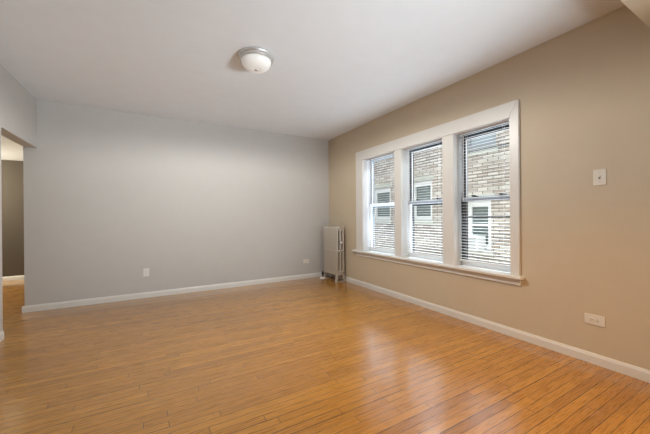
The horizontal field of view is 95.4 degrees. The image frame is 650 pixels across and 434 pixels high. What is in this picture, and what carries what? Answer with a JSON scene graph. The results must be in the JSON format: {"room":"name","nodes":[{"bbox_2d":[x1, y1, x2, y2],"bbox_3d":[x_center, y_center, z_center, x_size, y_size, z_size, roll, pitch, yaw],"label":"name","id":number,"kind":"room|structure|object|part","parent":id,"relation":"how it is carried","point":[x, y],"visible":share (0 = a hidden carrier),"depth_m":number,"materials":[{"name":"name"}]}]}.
{"room":"empty living room","nodes":[
{"label":"empty living room","id":0,"kind":"room"},
{"bbox_2d":[1,135,22,160],"bbox_3d":[-4.781,-1.144,2.779,2.634,0.090,6.540,0,0,-30],"label":"ceiling","id":1,"kind":"structure","parent":0,"point":[10,150],"depth_m":4.88,"materials":[{"name":"paint"}]},
{"bbox_2d":[1,160,23,276],"bbox_3d":[-6.353,0.066,5.573,2.634,2.310,0.120,0,0,-30],"label":"wall","id":2,"kind":"structure","parent":0,"point":[11,170],"depth_m":5.69,"materials":[{"name":"paint"}]},
{"bbox_2d":[2,275,23,280],"bbox_3d":[-6.259,1.180,5.545,2.514,0.082,0.014,0,0,-30],"label":"baseboard","id":3,"kind":"structure","parent":2,"relation":"attached to","point":[20,277],"depth_m":5.69,"materials":[{"name":"white paint"}]},
{"bbox_2d":[0,64,36,331],"bbox_3d":[-1.740,-0.162,0.226,0.130,2.701,8.107,0,0,-30],"label":"wall","id":4,"kind":"structure","parent":0,"point":[18,107],"depth_m":3.19,"materials":[{"name":"grey paint"}]},
{"bbox_2d":[0,331,3,341],"bbox_3d":[-1.416,1.145,-0.180,0.014,0.082,7.090,0,0,-30],"label":"baseboard","id":5,"kind":"structure","parent":4,"relation":"attached to","point":[1,332],"depth_m":2.87,"materials":[{"name":"white paint"}]},
{"bbox_2d":[23,100,328,305],"bbox_3d":[-1.889,-0.164,4.875,4.451,2.701,0.130,0,0,-30],"label":"wall","id":6,"kind":"structure","parent":0,"point":[110,196],"depth_m":4.46,"materials":[{"name":"grey paint"}]},
{"bbox_2d":[143,268,148,276],"bbox_3d":[-2.641,0.818,4.365,0.074,0.118,0.009,0,0,-30],"label":"wall outlet","id":7,"kind":"object","parent":6,"relation":"attached to","point":[145,270],"visible":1,"depth_m":4.36,"materials":[{"name":"white plastic"}]},
{"bbox_2d":[22,272,328,312],"bbox_3d":[-1.885,1.145,4.864,4.473,0.082,0.144,0,0,-30],"label":"baseboard","id":8,"kind":"structure","parent":6,"relation":"attached to","point":[48,306],"depth_m":4.42,"materials":[{"name":"white paint"}]},
{"bbox_2d":[0,0,624,139],"bbox_3d":[0.224,-1.589,1.340,4.666,0.120,8.340,0,0,-30],"label":"ceiling","id":9,"kind":"structure","parent":0,"point":[338,67],"depth_m":2.70,"materials":[{"name":"paint"}]},
{"bbox_2d":[238,46,273,72],"bbox_3d":[-0.650,-1.454,2.803,0.336,0.139,0.336,0,0,-30],"label":"ceiling light","id":10,"kind":"object","parent":9,"relation":"attached to","point":[254,59],"visible":1,"depth_m":2.71,"materials":[{"name":"silver metal"}]},
{"bbox_3d":[-0.650,-1.436,2.803,0.277,0.087,0.277,0,0,-30],"label":"lamp shade","id":11,"kind":"part","parent":10,"relation":"part of","materials":[{"name":"white glass"}]},
{"bbox_2d":[620,0,649,27],"bbox_3d":[0.450,-1.405,0.858,4.321,0.251,0.282,0,0,-30],"label":"beam","id":12,"kind":"structure","parent":9,"relation":"attached to","point":[640,8],"depth_m":1.83,"materials":[{"name":"beige paint"}]},
{"bbox_2d":[0,276,649,433],"bbox_3d":[-1.640,1.247,1.900,7.400,0.120,11.170,0,0,-30],"label":"floor","id":13,"kind":"structure","parent":0,"point":[315,355],"depth_m":2.23,"materials":[{"name":"brown wood"}]},
{"bbox_2d":[320,226,344,282],"bbox_3d":[0.132,0.672,5.493,0.267,0.995,0.597,0,0,-30],"label":"radiator","id":14,"kind":"object","parent":13,"relation":"on","point":[333,235],"visible":1,"depth_m":5.36,"materials":[{"name":"metal"}]},
{"bbox_2d":[328,5,649,369],"bbox_3d":[2.138,-0.195,2.497,0.215,2.701,8.237,0,0,-30],"label":"wall","id":15,"kind":"structure","parent":0,"point":[583,92],"depth_m":2.48,"materials":[{"name":"beige paint"}]},
{"bbox_2d":[352,99,524,285],"bbox_3d":[1.251,-0.226,3.997,0.281,1.760,2.748,0,0,-30],"label":"window","id":16,"kind":"structure","parent":15,"relation":"in","point":[502,196],"depth_m":3.46,"materials":[{"name":"white paint"}]},
{"bbox_2d":[366,152,394,250],"bbox_3d":[0.885,-0.223,4.624,0.040,1.462,0.728,0,0,-30],"label":"blind","id":17,"kind":"object","parent":16,"relation":"attached to","point":[393,207],"visible":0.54,"depth_m":4.63,"materials":[{"name":"white plastic"}]},
{"bbox_3d":[0.895,0.500,4.627,0.026,0.016,0.728,0,0,-30],"label":"rail","id":18,"kind":"part","parent":17,"relation":"part of","materials":[{"name":"white plastic"}]},
{"bbox_2d":[369,154,394,253],"bbox_3d":[0.957,-0.198,4.665,0.110,1.514,0.742,0,0,-30],"label":"window","id":19,"kind":"structure","parent":16,"relation":"attached to","point":[375,205],"depth_m":4.94,"materials":[{"name":"white paint"}]},
{"bbox_3d":[0.943,0.168,4.655,0.026,0.784,0.742,0,0,-30],"label":"sash","id":20,"kind":"part","parent":19,"relation":"part of","materials":[{"name":"white paint"}]},
{"bbox_3d":[0.927,-0.199,4.648,0.004,0.050,0.742,0,0,-30],"label":"meeting rail","id":21,"kind":"part","parent":19,"relation":"part of","materials":[{"name":"white paint"}]},
{"bbox_3d":[0.960,-0.565,4.668,0.022,0.780,0.742,0,0,-30],"label":"sash","id":22,"kind":"part","parent":19,"relation":"part of","materials":[{"name":"clear glass"}]},
{"bbox_2d":[405,139,442,257],"bbox_3d":[1.308,-0.226,3.877,0.040,1.462,0.660,0,0,-30],"label":"blind","id":23,"kind":"object","parent":16,"relation":"attached to","point":[438,216],"visible":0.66,"depth_m":3.88,"materials":[{"name":"white plastic"}]},
{"bbox_3d":[1.318,0.497,3.880,0.026,0.016,0.660,0,0,-30],"label":"rail","id":24,"kind":"part","parent":23,"relation":"part of","materials":[{"name":"white plastic"}]},
{"bbox_3d":[1.423,-0.222,3.685,0.028,1.420,0.002,0,0,-30],"label":"ladder cord","id":25,"kind":"part","parent":23,"relation":"part of","materials":[{"name":"white fabric"}]},
{"bbox_2d":[408,141,442,260],"bbox_3d":[1.380,-0.200,3.918,0.110,1.514,0.674,0,0,-30],"label":"window","id":26,"kind":"structure","parent":16,"relation":"attached to","point":[437,201],"depth_m":4.16,"materials":[{"name":"white paint"}]},
{"bbox_3d":[1.350,-0.202,3.901,0.004,0.050,0.674,0,0,-30],"label":"meeting rail","id":27,"kind":"part","parent":26,"relation":"part of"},
{"bbox_3d":[1.382,-0.567,3.921,0.022,0.780,0.674,0,0,-30],"label":"sash","id":28,"kind":"part","parent":26,"relation":"part of","materials":[{"name":"clear glass"}]},
{"bbox_3d":[1.366,0.165,3.909,0.026,0.784,0.674,0,0,-30],"label":"sash","id":29,"kind":"part","parent":26,"relation":"part of","materials":[{"name":"white paint"}]},
{"bbox_3d":[1.766,0.162,3.202,0.026,0.784,0.618,0,0,-30],"label":"sash","id":30,"kind":"part","parent":16,"relation":"part of","materials":[{"name":"clear glass"}]},
{"bbox_2d":[458,120,509,266],"bbox_3d":[1.708,-0.228,3.171,0.040,1.462,0.604,0,0,-30],"label":"blind","id":31,"kind":"object","parent":16,"relation":"attached to","point":[503,222],"visible":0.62,"depth_m":3.16,"materials":[{"name":"white plastic"}]},
{"bbox_3d":[1.611,-0.223,3.352,0.028,1.420,0.002,0,0,-30],"label":"ladder cord","id":32,"kind":"part","parent":31,"relation":"part of","materials":[{"name":"white fabric"}]},
{"bbox_3d":[1.718,0.495,3.174,0.026,0.016,0.604,0,0,-30],"label":"rail","id":33,"kind":"part","parent":31,"relation":"part of","materials":[{"name":"white plastic"}]},
{"bbox_3d":[1.813,-0.224,2.994,0.028,1.420,0.002,0,0,-30],"label":"ladder cord","id":34,"kind":"part","parent":31,"relation":"part of","materials":[{"name":"white fabric"}]},
{"bbox_3d":[1.782,-0.570,3.214,0.022,0.780,0.618,0,0,-30],"label":"sash","id":35,"kind":"part","parent":16,"relation":"part of","materials":[{"name":"clear glass"}]},
{"bbox_3d":[1.750,-0.205,3.195,0.004,0.050,0.618,0,0,-30],"label":"meeting rail","id":36,"kind":"part","parent":16,"relation":"part of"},
{"bbox_3d":[1.755,0.526,3.195,0.004,0.056,0.618,0,0,-30],"label":"rail","id":37,"kind":"part","parent":16,"relation":"part of","materials":[{"name":"white paint"}]},
{"bbox_2d":[329,274,649,382],"bbox_3d":[2.081,1.115,2.385,0.014,0.082,8.107,0,0,-30],"label":"baseboard","id":38,"kind":"structure","parent":15,"relation":"attached to","point":[636,372],"depth_m":2.73,"materials":[{"name":"white paint"}]},
{"bbox_2d":[584,313,604,327],"bbox_3d":[2.117,0.809,2.322,0.009,0.080,0.126,0,0,-30],"label":"wall outlet","id":39,"kind":"object","parent":15,"relation":"attached to","point":[592,319],"visible":1,"depth_m":2.32,"materials":[{"name":"white plastic"}]},
{"bbox_2d":[593,169,605,185],"bbox_3d":[2.123,-0.308,2.288,0.017,0.122,0.078,0,0,-30],"label":"light switch","id":40,"kind":"object","parent":15,"relation":"attached to","point":[599,176],"visible":1,"depth_m":2.29,"materials":[{"name":"white plastic"}]},
{"label":"outside","id":41,"kind":"structure","parent":0,"visible":0},
{"bbox_3d":[2.864,2.396,7.359,5.800,0.100,22.000,0,0,-30],"label":"ground","id":42,"kind":"structure","parent":41,"visible":0},
{"bbox_2d":[374,130,509,264],"bbox_3d":[2.173,-1.298,6.981,0.380,7.300,22.000,0,0,-30],"label":"brick building","id":43,"kind":"structure","parent":42,"relation":"on","point":[474,208],"depth_m":5.74,"materials":[{"name":"brick"}]},
{"bbox_3d":[1.551,0.129,7.908,0.190,0.085,0.827,0,0,-30],"label":"stone sill","id":44,"kind":"part","parent":43,"relation":"part of","materials":[{"name":"stone"}]},
{"bbox_3d":[1.591,-0.334,7.932,0.010,0.660,0.547,0,0,-30],"label":"pane","id":45,"kind":"part","parent":43,"relation":"part of","materials":[{"name":"glass"}]},
{"bbox_3d":[2.263,-0.359,6.744,0.010,0.700,0.452,0,0,-30],"label":"pane","id":46,"kind":"part","parent":43,"relation":"part of","materials":[{"name":"glass"}]},
{"bbox_3d":[2.224,0.124,6.720,0.190,0.085,0.732,0,0,-30],"label":"stone sill","id":47,"kind":"part","parent":43,"relation":"part of","materials":[{"name":"stone"}]},
{"bbox_2d":[468,235,485,250],"bbox_3d":[2.758,0.480,5.507,0.270,0.263,0.330,0,0,-30],"label":"air conditioner","id":48,"kind":"object","parent":43,"relation":"attached to","point":[479,240],"visible":0.72,"depth_m":5.36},
{"bbox_2d":[468,238,475,248],"bbox_3d":[2.670,0.478,5.400,0.010,0.193,0.190,0,0,-30],"label":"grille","id":49,"kind":"object","parent":48,"relation":"attached to","point":[474,242],"depth_m":5.38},
{"bbox_3d":[2.939,0.159,5.558,0.010,0.725,0.333,0,0,-30],"label":"pane","id":50,"kind":"part","parent":43,"relation":"part of","materials":[{"name":"glass"}]},
{"bbox_3d":[2.900,0.655,5.534,0.190,0.085,0.613,0,0,-30],"label":"stone sill","id":51,"kind":"part","parent":43,"relation":"part of","materials":[{"name":"stone"}]},
{"bbox_3d":[2.942,-1.843,5.524,0.010,1.000,0.457,0,0,-30],"label":"pane","id":52,"kind":"part","parent":43,"relation":"part of","materials":[{"name":"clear glass"}]},
{"bbox_3d":[2.903,-1.210,5.500,0.190,0.085,0.737,0,0,-30],"label":"stone sill","id":53,"kind":"part","parent":43,"relation":"part of","materials":[{"name":"stone"}]}
]}

